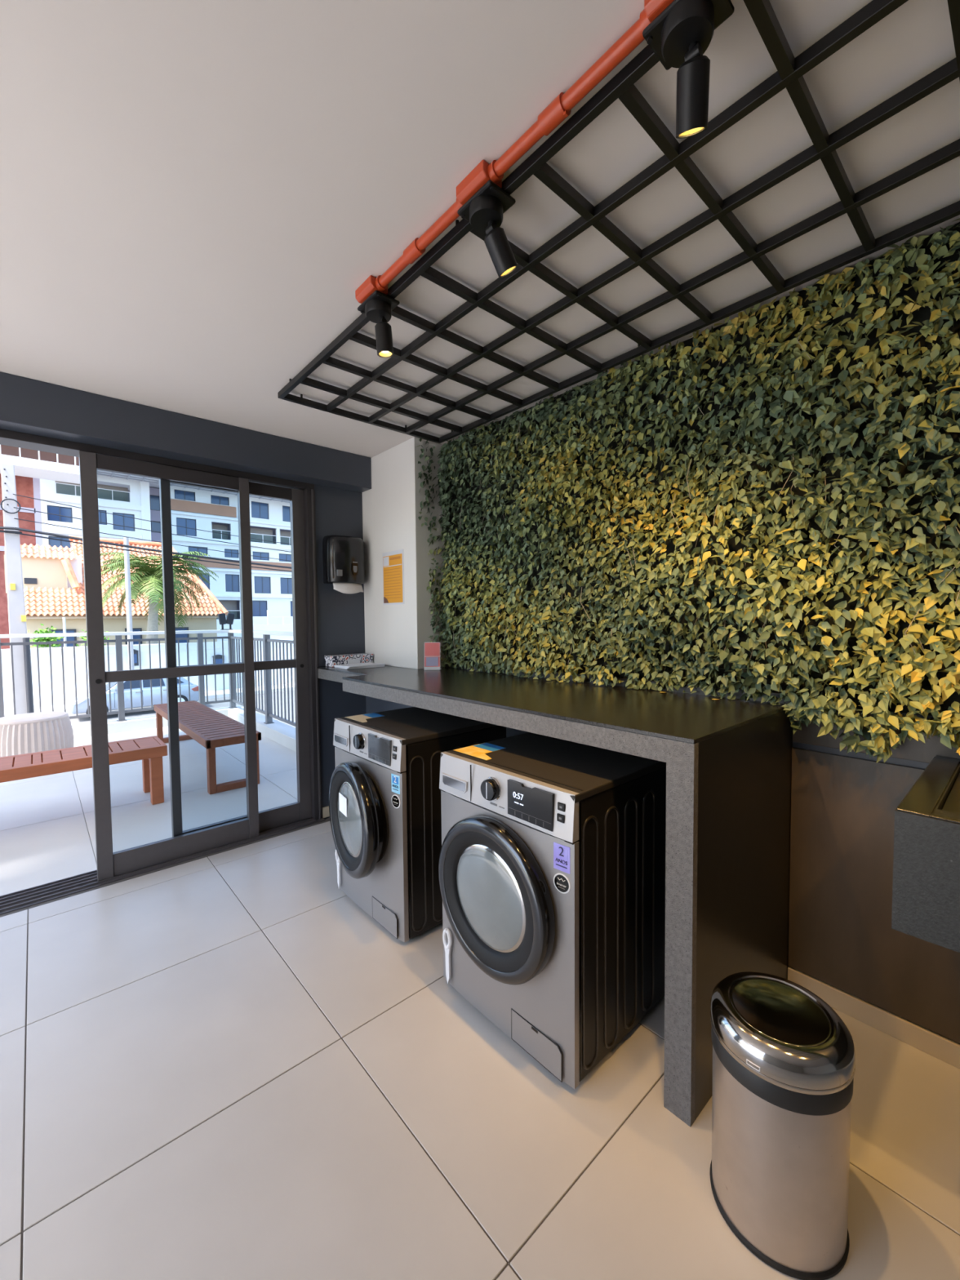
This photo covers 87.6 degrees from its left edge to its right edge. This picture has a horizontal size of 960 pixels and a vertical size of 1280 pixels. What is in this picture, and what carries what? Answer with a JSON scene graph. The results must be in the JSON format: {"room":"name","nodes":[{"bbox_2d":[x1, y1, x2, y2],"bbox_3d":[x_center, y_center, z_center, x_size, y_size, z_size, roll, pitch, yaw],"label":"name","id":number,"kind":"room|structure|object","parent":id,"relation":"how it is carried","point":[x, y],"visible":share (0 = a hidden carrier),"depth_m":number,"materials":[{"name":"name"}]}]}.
{"room":"laundry","nodes":[
{"label":"laundry","id":0,"kind":"room"},
{"bbox_2d":[0,726,297,896],"bbox_3d":[-6.157,1.435,1.835,11.150,0.250,4.241,-3,3,-42],"label":"floor","id":1,"kind":"structure","parent":0,"point":[47,832],"depth_m":3.62,"materials":[{"name":"grey tile"}]},
{"bbox_2d":[0,711,74,757],"bbox_3d":[-4.297,0.945,4.806,0.636,0.436,0.636,-3,3,-42],"label":"woven pouf","id":2,"kind":"object","parent":1,"relation":"on","point":[39,731],"visible":0.69,"depth_m":4.63,"materials":[{"name":"fabric"}]},
{"bbox_2d":[0,711,68,725],"bbox_3d":[-4.299,0.744,4.797,0.544,0.034,0.544,-3,3,-42],"label":"cushion","id":3,"kind":"object","parent":2,"relation":"on","point":[39,718],"depth_m":4.71,"materials":[{"name":"fabric"}]},
{"bbox_2d":[0,735,167,804],"bbox_3d":[-3.123,1.010,3.221,1.850,0.421,0.430,-3,3,-42],"label":"slatted bench","id":4,"kind":"object","parent":1,"relation":"on","point":[151,750],"visible":0.96,"depth_m":3.49,"materials":[{"name":"orange wood"}]},
{"bbox_2d":[71,705,244,738],"bbox_3d":[-7.497,1.200,3.326,11.150,0.135,0.220,-3,3,-42],"label":"trim","id":5,"kind":"structure","parent":1,"relation":"on","point":[83,730],"depth_m":6.07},
{"bbox_2d":[0,629,295,726],"bbox_3d":[-4.334,0.557,3.438,6.065,1.080,4.061,-3,3,-42],"label":"railing","id":6,"kind":"object","parent":5,"relation":"on","point":[266,639],"visible":0.51,"depth_m":5.98,"materials":[{"name":"white metal"}]},
{"bbox_2d":[217,613,235,630],"bbox_3d":[-3.468,-0.254,6.845,0.204,0.230,0.060,-3,3,-42],"label":"floodlight","id":7,"kind":"object","parent":6,"relation":"on","point":[223,620],"visible":0.99,"depth_m":6.81,"materials":[{"name":"black metal"}]},
{"bbox_2d":[153,700,261,794],"bbox_3d":[-2.664,0.939,4.762,0.400,0.422,2.240,-3,3,-42],"label":"slatted bench","id":8,"kind":"object","parent":1,"relation":"on","point":[209,727],"visible":0.86,"depth_m":4.22,"materials":[{"name":"brown wood"}]},
{"bbox_2d":[227,707,296,751],"bbox_3d":[-2.036,1.058,5.410,0.220,0.135,3.936,-3,3,-42],"label":"trim","id":9,"kind":"structure","parent":1,"relation":"on","point":[279,732],"depth_m":5.65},
{"bbox_2d":[314,484,394,818],"bbox_3d":[-2.151,0.130,2.488,3.889,2.625,0.200,-3,3,-42],"label":"wall","id":10,"kind":"structure","parent":0,"point":[338,512],"depth_m":3.39,"materials":[{"name":"paint"}]},
{"bbox_2d":[0,428,325,915],"bbox_3d":[-2.127,0.148,2.433,2.750,2.234,0.195,-3,3,-42],"label":"door","id":11,"kind":"structure","parent":10,"relation":"in","point":[202,841],"depth_m":2.81,"materials":[{"name":"grey metal"}]},
{"bbox_2d":[0,372,371,492],"bbox_3d":[-2.141,-1.066,2.229,3.645,0.210,0.137,-3,3,-42],"label":"beam","id":12,"kind":"structure","parent":10,"relation":"attached to","point":[27,406],"depth_m":2.60,"materials":[{"name":"paint"}]},
{"bbox_2d":[322,805,329,817],"bbox_3d":[-0.929,1.155,3.472,0.344,0.070,0.014,-3,3,-42],"label":"baseboard","id":13,"kind":"structure","parent":10,"relation":"attached to","point":[326,813],"depth_m":3.37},
{"bbox_2d":[322,535,364,593],"bbox_3d":[-0.894,-0.498,3.354,0.270,0.382,0.148,-3,3,-42],"label":"paper towel dispenser","id":14,"kind":"object","parent":10,"relation":"attached to","point":[343,556],"visible":1,"depth_m":3.29,"materials":[{"name":"black plastic"}]},
{"bbox_2d":[0,0,959,457],"bbox_3d":[0.168,-1.220,-0.037,4.089,0.250,6.984,-3,3,-42],"label":"ceiling","id":15,"kind":"structure","parent":0,"point":[197,197],"depth_m":1.24,"materials":[{"name":"white paint"}]},
{"bbox_2d":[355,0,673,303],"bbox_3d":[0.513,-1.110,0.673,0.064,0.043,2.719,-3,3,-42],"label":"conduit","id":16,"kind":"object","parent":15,"relation":"attached to","point":[560,108],"visible":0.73,"depth_m":1.12,"materials":[{"name":"orange metal"}]},
{"bbox_2d":[277,0,959,443],"bbox_3d":[0.558,-1.139,1.389,0.958,0.046,3.474,-3,3,-42],"label":"grid","id":17,"kind":"object","parent":15,"relation":"attached to","point":[789,73],"visible":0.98,"depth_m":1.38,"materials":[{"name":"black metal"}]},
{"bbox_2d":[357,289,399,357],"bbox_3d":[-0.337,-1.039,1.670,0.095,0.160,0.126,-3,3,-42],"label":"light","id":18,"kind":"object","parent":17,"relation":"hanging from","point":[378,308],"visible":1,"depth_m":1.65,"materials":[{"name":"black metal"}]},
{"bbox_2d":[457,179,517,278],"bbox_3d":[0.032,-1.027,1.287,0.135,0.157,0.126,-3,3,-42],"label":"light","id":19,"kind":"object","parent":17,"relation":"attached to","point":[485,210],"visible":1,"depth_m":1.26,"materials":[{"name":"black metal"}]},
{"bbox_2d":[642,0,734,138],"bbox_3d":[0.378,-1.012,0.893,0.127,0.158,0.126,-3,3,-42],"label":"light","id":20,"kind":"object","parent":17,"relation":"attached to","point":[679,37],"visible":1,"depth_m":0.88,"materials":[{"name":"black metal"}]},
{"bbox_2d":[0,817,959,1279],"bbox_3d":[0.232,1.431,-0.041,3.989,0.200,6.754,-3,3,-42],"label":"floor","id":21,"kind":"structure","parent":0,"point":[220,1065],"depth_m":1.33,"materials":[{"name":"grey tile"}]},
{"bbox_2d":[328,706,506,942],"bbox_3d":[-0.333,0.805,2.383,0.717,0.852,0.601,-3,3,-42],"label":"washing machine","id":22,"kind":"object","parent":21,"relation":"on","point":[385,811],"visible":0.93,"depth_m":2.10,"materials":[{"name":"silver metal"}]},
{"bbox_2d":[438,732,666,1088],"bbox_3d":[0.256,0.826,1.767,0.660,0.852,0.601,-3,3,-42],"label":"washing machine","id":23,"kind":"object","parent":21,"relation":"on","point":[552,864],"visible":0.99,"depth_m":1.51,"materials":[{"name":"silver metal"}]},
{"bbox_2d":[317,661,792,1127],"bbox_3d":[-0.043,0.695,2.504,0.755,1.056,2.609,-3,3,-42],"label":"countertop","id":24,"kind":"structure","parent":21,"relation":"on","point":[728,762],"depth_m":1.50,"materials":[{"name":"stone"}]},
{"bbox_2d":[324,653,373,666],"bbox_3d":[-0.883,0.135,3.386,0.303,0.071,0.118,-3,3,-42],"label":"box","id":25,"kind":"object","parent":24,"relation":"on","point":[331,660],"visible":0.86,"depth_m":3.33,"materials":[{"name":"multicoloured cardboard"}]},
{"bbox_2d":[334,662,385,669],"bbox_3d":[-0.780,0.167,3.245,0.273,0.017,0.206,-3,3,-42],"label":"paper stack","id":26,"kind":"object","parent":24,"relation":"on","point":[367,664],"visible":1,"depth_m":3.20,"materials":[{"name":"white paper"}]},
{"bbox_2d":[423,642,440,670],"bbox_3d":[-0.289,0.096,3.053,0.098,0.167,0.073,0,2,1],"label":"table card","id":27,"kind":"object","parent":24,"relation":"on","point":[432,650],"visible":1,"depth_m":3.03,"materials":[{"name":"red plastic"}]},
{"bbox_2d":[426,657,438,666],"bbox_3d":[-0.289,0.131,3.024,0.074,0.053,0.009,0,2,1],"label":"picture","id":28,"kind":"object","parent":27,"relation":"on","point":[430,661],"depth_m":3.02,"materials":[{"name":"blue"}]},
{"bbox_2d":[317,665,786,743],"bbox_3d":[-0.048,0.208,2.482,0.755,0.012,2.609,-3,3,-42],"label":"countertop","id":29,"kind":"structure","parent":24,"relation":"on","point":[691,718],"depth_m":1.85,"materials":[{"name":"stone"}]},
{"bbox_2d":[709,971,855,1279],"bbox_3d":[0.666,1.047,1.122,0.277,0.458,0.276,-3,3,-42],"label":"waste bin","id":30,"kind":"object","parent":21,"relation":"on","point":[784,1059],"visible":1,"depth_m":1.02,"materials":[{"name":"silver metal"}]},
{"bbox_2d":[400,666,942,966],"bbox_3d":[1.633,0.146,1.318,0.200,2.625,6.984,-3,3,-42],"label":"wall","id":31,"kind":"structure","parent":0,"point":[509,731],"depth_m":1.64,"materials":[{"name":"paint"}]},
{"bbox_2d":[365,696,413,713],"bbox_3d":[-0.502,0.716,3.411,0.243,0.944,0.649,-3,3,-42],"label":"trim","id":32,"kind":"structure","parent":31,"relation":"attached to","point":[372,704],"depth_m":3.42,"materials":[{"name":"paint"}]},
{"bbox_2d":[362,436,446,669],"bbox_3d":[-0.514,-0.533,3.357,0.243,1.403,0.649,-3,3,-42],"label":"column","id":33,"kind":"structure","parent":31,"relation":"attached to","point":[396,635],"depth_m":3.15,"materials":[{"name":"white paint"}]},
{"bbox_2d":[382,549,404,604],"bbox_3d":[-0.563,-0.401,3.234,0.003,0.344,0.250,-3,3,-42],"label":"notice sheet","id":34,"kind":"object","parent":33,"relation":"attached to","point":[393,561],"visible":1,"depth_m":3.23,"materials":[{"name":"orange paper"}]},
{"bbox_2d":[383,556,388,566],"bbox_3d":[-0.617,-0.516,3.285,0.001,0.058,0.068,-3,3,-42],"label":"picture","id":35,"kind":"object","parent":34,"relation":"on","point":[385,558],"depth_m":3.29,"materials":[{"name":"white paper"}]},
{"bbox_2d":[383,596,388,603],"bbox_3d":[-0.619,-0.263,3.302,0.001,0.040,0.062,-3,3,-42],"label":"photo","id":36,"kind":"object","parent":34,"relation":"attached to","point":[385,598],"depth_m":3.30,"materials":[{"name":"brown"}]},
{"bbox_2d":[415,217,959,762],"bbox_3d":[0.927,-0.410,1.746,0.244,1.535,3.673,-3,3,-42],"label":"wall","id":37,"kind":"structure","parent":31,"relation":"attached to","point":[766,500],"depth_m":1.76,"materials":[{"name":"green plant"}]},
{"bbox_2d":[787,747,959,1043],"bbox_3d":[2.495,0.829,0.227,0.012,0.790,4.172,-3,3,-42],"label":"wall panel","id":38,"kind":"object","parent":31,"relation":"attached to","point":[841,934],"depth_m":1.63,"materials":[{"name":"brown wood"}]},
{"bbox_2d":[787,966,959,1069],"bbox_3d":[2.498,1.264,0.245,0.016,0.068,4.172,-3,3,-42],"label":"baseboard","id":39,"kind":"structure","parent":31,"relation":"attached to","point":[941,1047],"depth_m":1.59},
{"bbox_2d":[791,705,959,763],"bbox_3d":[2.491,0.345,0.206,0.012,0.134,4.172,-3,3,-42],"label":"trim","id":40,"kind":"structure","parent":31,"relation":"attached to","point":[913,749],"depth_m":1.54,"materials":[{"name":"brown stone"}]},
{"bbox_2d":[891,755,959,952],"bbox_3d":[1.393,0.495,0.978,0.608,0.265,0.819,-3,3,-42],"label":"sink","id":41,"kind":"object","parent":31,"relation":"attached to","point":[926,886],"visible":1,"depth_m":1.05,"materials":[{"name":"stone"}]},
{"label":"outside","id":42,"kind":"structure","parent":0,"visible":0},
{"bbox_2d":[4,683,294,716],"bbox_3d":[-13.015,2.534,22.263,70.000,0.150,1.600,-3,3,-42],"label":"sidewalk","id":43,"kind":"structure","parent":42,"point":[220,693],"depth_m":22.24,"materials":[{"name":"grey concrete"}]},
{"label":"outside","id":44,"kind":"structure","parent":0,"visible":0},
{"bbox_2d":[67,689,295,727],"bbox_3d":[-15.404,2.112,39.962,150.000,0.500,160.000,-3,3,-42],"label":"floor","id":45,"kind":"structure","parent":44,"point":[150,713],"depth_m":19.30,"materials":[{"name":"concrete"}]},
{"bbox_2d":[0,462,34,714],"bbox_3d":[-8.872,-0.103,9.609,0.385,6.440,0.350,-3,3,-42],"label":"utility pole","id":46,"kind":"object","parent":45,"relation":"on","point":[15,585],"visible":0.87,"depth_m":9.52,"materials":[{"name":"concrete"}]},
{"bbox_2d":[0,526,14,529],"bbox_3d":[-11.564,-1.985,6.702,7.810,0.283,0.049,-3,3,-44],"label":"power cable","id":47,"kind":"object","parent":46,"relation":"attached to","point":[1,527],"visible":1,"depth_m":9.33,"materials":[{"name":"grey plastic"}]},
{"bbox_2d":[13,506,289,551],"bbox_3d":[-3.162,-2.561,15.291,0.017,0.507,16.249,2,3,44],"label":"power cable","id":48,"kind":"object","parent":46,"relation":"attached to","point":[14,507],"visible":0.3,"depth_m":10.90,"materials":[{"name":"grey plastic"}]},
{"bbox_2d":[13,493,290,544],"bbox_3d":[-3.271,-2.872,15.397,0.015,0.490,16.274,2,3,43],"label":"power cable","id":49,"kind":"object","parent":46,"relation":"attached to","point":[13,494],"visible":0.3,"depth_m":10.93,"materials":[{"name":"grey plastic"}]},
{"bbox_2d":[13,518,289,560],"bbox_3d":[-3.103,-2.338,15.238,0.015,0.548,16.233,2,3,45],"label":"power cable","id":50,"kind":"object","parent":46,"relation":"attached to","point":[14,518],"visible":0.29,"depth_m":10.89,"materials":[{"name":"grey plastic"}]},
{"bbox_2d":[14,527,291,568],"bbox_3d":[-2.941,-2.162,15.065,16.220,0.519,0.049,-3,3,-44],"label":"power cable","id":51,"kind":"object","parent":46,"relation":"attached to","point":[15,528],"visible":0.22,"depth_m":10.77,"materials":[{"name":"grey plastic"}]},
{"bbox_2d":[14,532,291,571],"bbox_3d":[-3.014,-2.067,15.152,16.226,0.532,0.026,-3,4,-45],"label":"power cable","id":52,"kind":"object","parent":46,"relation":"attached to","point":[15,532],"visible":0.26,"depth_m":10.82,"materials":[{"name":"grey plastic"}]},
{"bbox_2d":[0,473,43,648],"bbox_3d":[-37.524,-5.769,39.315,4.800,15.720,7.100,-3,3,-42],"label":"brick tower","id":53,"kind":"structure","parent":45,"relation":"on","point":[28,486],"depth_m":37.48,"materials":[{"name":"red"}]},
{"bbox_2d":[27,623,64,648],"bbox_3d":[-18.176,1.015,20.881,1.389,3.401,0.983,-3,3,-42],"label":"bush","id":54,"kind":"object","parent":45,"relation":"on","point":[45,631],"visible":0.52,"depth_m":20.78,"materials":[{"name":"green plant"}]},
{"bbox_2d":[62,617,66,647],"bbox_3d":[-18.013,0.841,21.764,0.099,3.670,0.099,-3,3,-42],"label":"porch post","id":55,"kind":"object","parent":45,"relation":"on","point":[64,618],"visible":0.34,"depth_m":21.67,"materials":[{"name":"white paint"}]},
{"bbox_2d":[75,629,109,646],"bbox_3d":[-16.857,1.018,21.843,1.206,3.288,0.904,-2,3,-26],"label":"bush","id":56,"kind":"object","parent":45,"relation":"on","point":[82,637],"visible":0.05,"depth_m":21.66,"materials":[{"name":"green plant"}]},
{"bbox_2d":[4,535,228,693],"bbox_3d":[-20.235,-1.648,28.023,8.986,8.140,9.176,-3,3,-42],"label":"house","id":57,"kind":"structure","parent":45,"relation":"on","point":[54,588],"depth_m":24.46,"materials":[{"name":"beige paint"}]},
{"bbox_2d":[24,577,37,583],"bbox_3d":[-21.162,-2.781,23.560,0.450,0.270,0.060,-3,3,-42],"label":"vent","id":58,"kind":"object","parent":57,"relation":"attached to","point":[27,580],"depth_m":23.54,"materials":[{"name":"grey metal"}]},
{"bbox_2d":[123,537,133,670],"bbox_3d":[-13.977,-0.675,19.950,0.300,6.780,0.300,-3,3,-42],"label":"post","id":59,"kind":"object","parent":45,"relation":"on","point":[126,555],"visible":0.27,"depth_m":19.85,"materials":[{"name":"concrete"}]},
{"bbox_2d":[68,676,199,718],"bbox_3d":[-13.036,2.025,18.987,3.950,1.448,1.850,-3,3,-42],"label":"car","id":60,"kind":"object","parent":45,"relation":"on","point":[135,685],"visible":0.48,"depth_m":18.45,"materials":[{"name":"silver metal"}]},
{"bbox_2d":[191,685,198,691],"bbox_3d":[-11.189,1.906,19.652,0.290,0.196,0.132,-3,3,-42],"label":"tail lamp","id":61,"kind":"object","parent":60,"relation":"attached to","point":[194,688],"depth_m":19.60,"materials":[{"name":"red plastic"}]},
{"bbox_2d":[0,639,294,710],"bbox_3d":[-8.555,1.117,27.401,39.590,2.450,0.260,-3,3,-42],"label":"wall","id":62,"kind":"structure","parent":45,"relation":"on","point":[44,652],"depth_m":20.43,"materials":[{"name":"white paint"}]},
{"bbox_2d":[133,648,138,666],"bbox_3d":[-14.861,0.754,21.471,0.420,0.710,0.210,-3,3,-42],"label":"meter box","id":63,"kind":"object","parent":62,"relation":"attached to","point":[135,651],"visible":0.46,"depth_m":21.46,"materials":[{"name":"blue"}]},
{"bbox_2d":[213,654,225,663],"bbox_3d":[-12.377,0.964,23.696,0.550,0.550,0.210,-3,3,-42],"label":"meter box","id":64,"kind":"object","parent":62,"relation":"attached to","point":[219,660],"visible":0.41,"depth_m":23.63,"materials":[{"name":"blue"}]},
{"bbox_2d":[100,551,218,644],"bbox_3d":[-14.951,-0.763,23.239,4.955,6.694,4.757,-3,3,-42],"label":"palm tree","id":65,"kind":"object","parent":45,"relation":"on","point":[153,573],"visible":0.84,"depth_m":22.77,"materials":[{"name":"green plant"}]},
{"bbox_2d":[40,469,293,641],"bbox_3d":[-32.676,-8.465,59.976,32.400,19.220,10.600,-3,3,-42],"label":"apartment block","id":66,"kind":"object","parent":45,"relation":"on","point":[131,495],"visible":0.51,"depth_m":58.22,"materials":[{"name":"grey paint"}]},
{"bbox_2d":[253,610,293,639],"bbox_3d":[-12.859,-1.060,55.735,25.000,4.420,0.300,-3,3,-42],"label":"fence","id":67,"kind":"object","parent":45,"relation":"on","point":[282,628],"visible":0.11,"depth_m":49.03,"materials":[{"name":"white metal"}]},
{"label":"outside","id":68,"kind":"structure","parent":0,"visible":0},
{"bbox_2d":[0,444,79,484],"bbox_3d":[-34.155,-13.621,33.599,12.690,3.600,3.300,-3,3,-42],"label":"balcony","id":69,"kind":"object","parent":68,"point":[28,463],"visible":0.26,"depth_m":35.87,"materials":[{"name":"white"}]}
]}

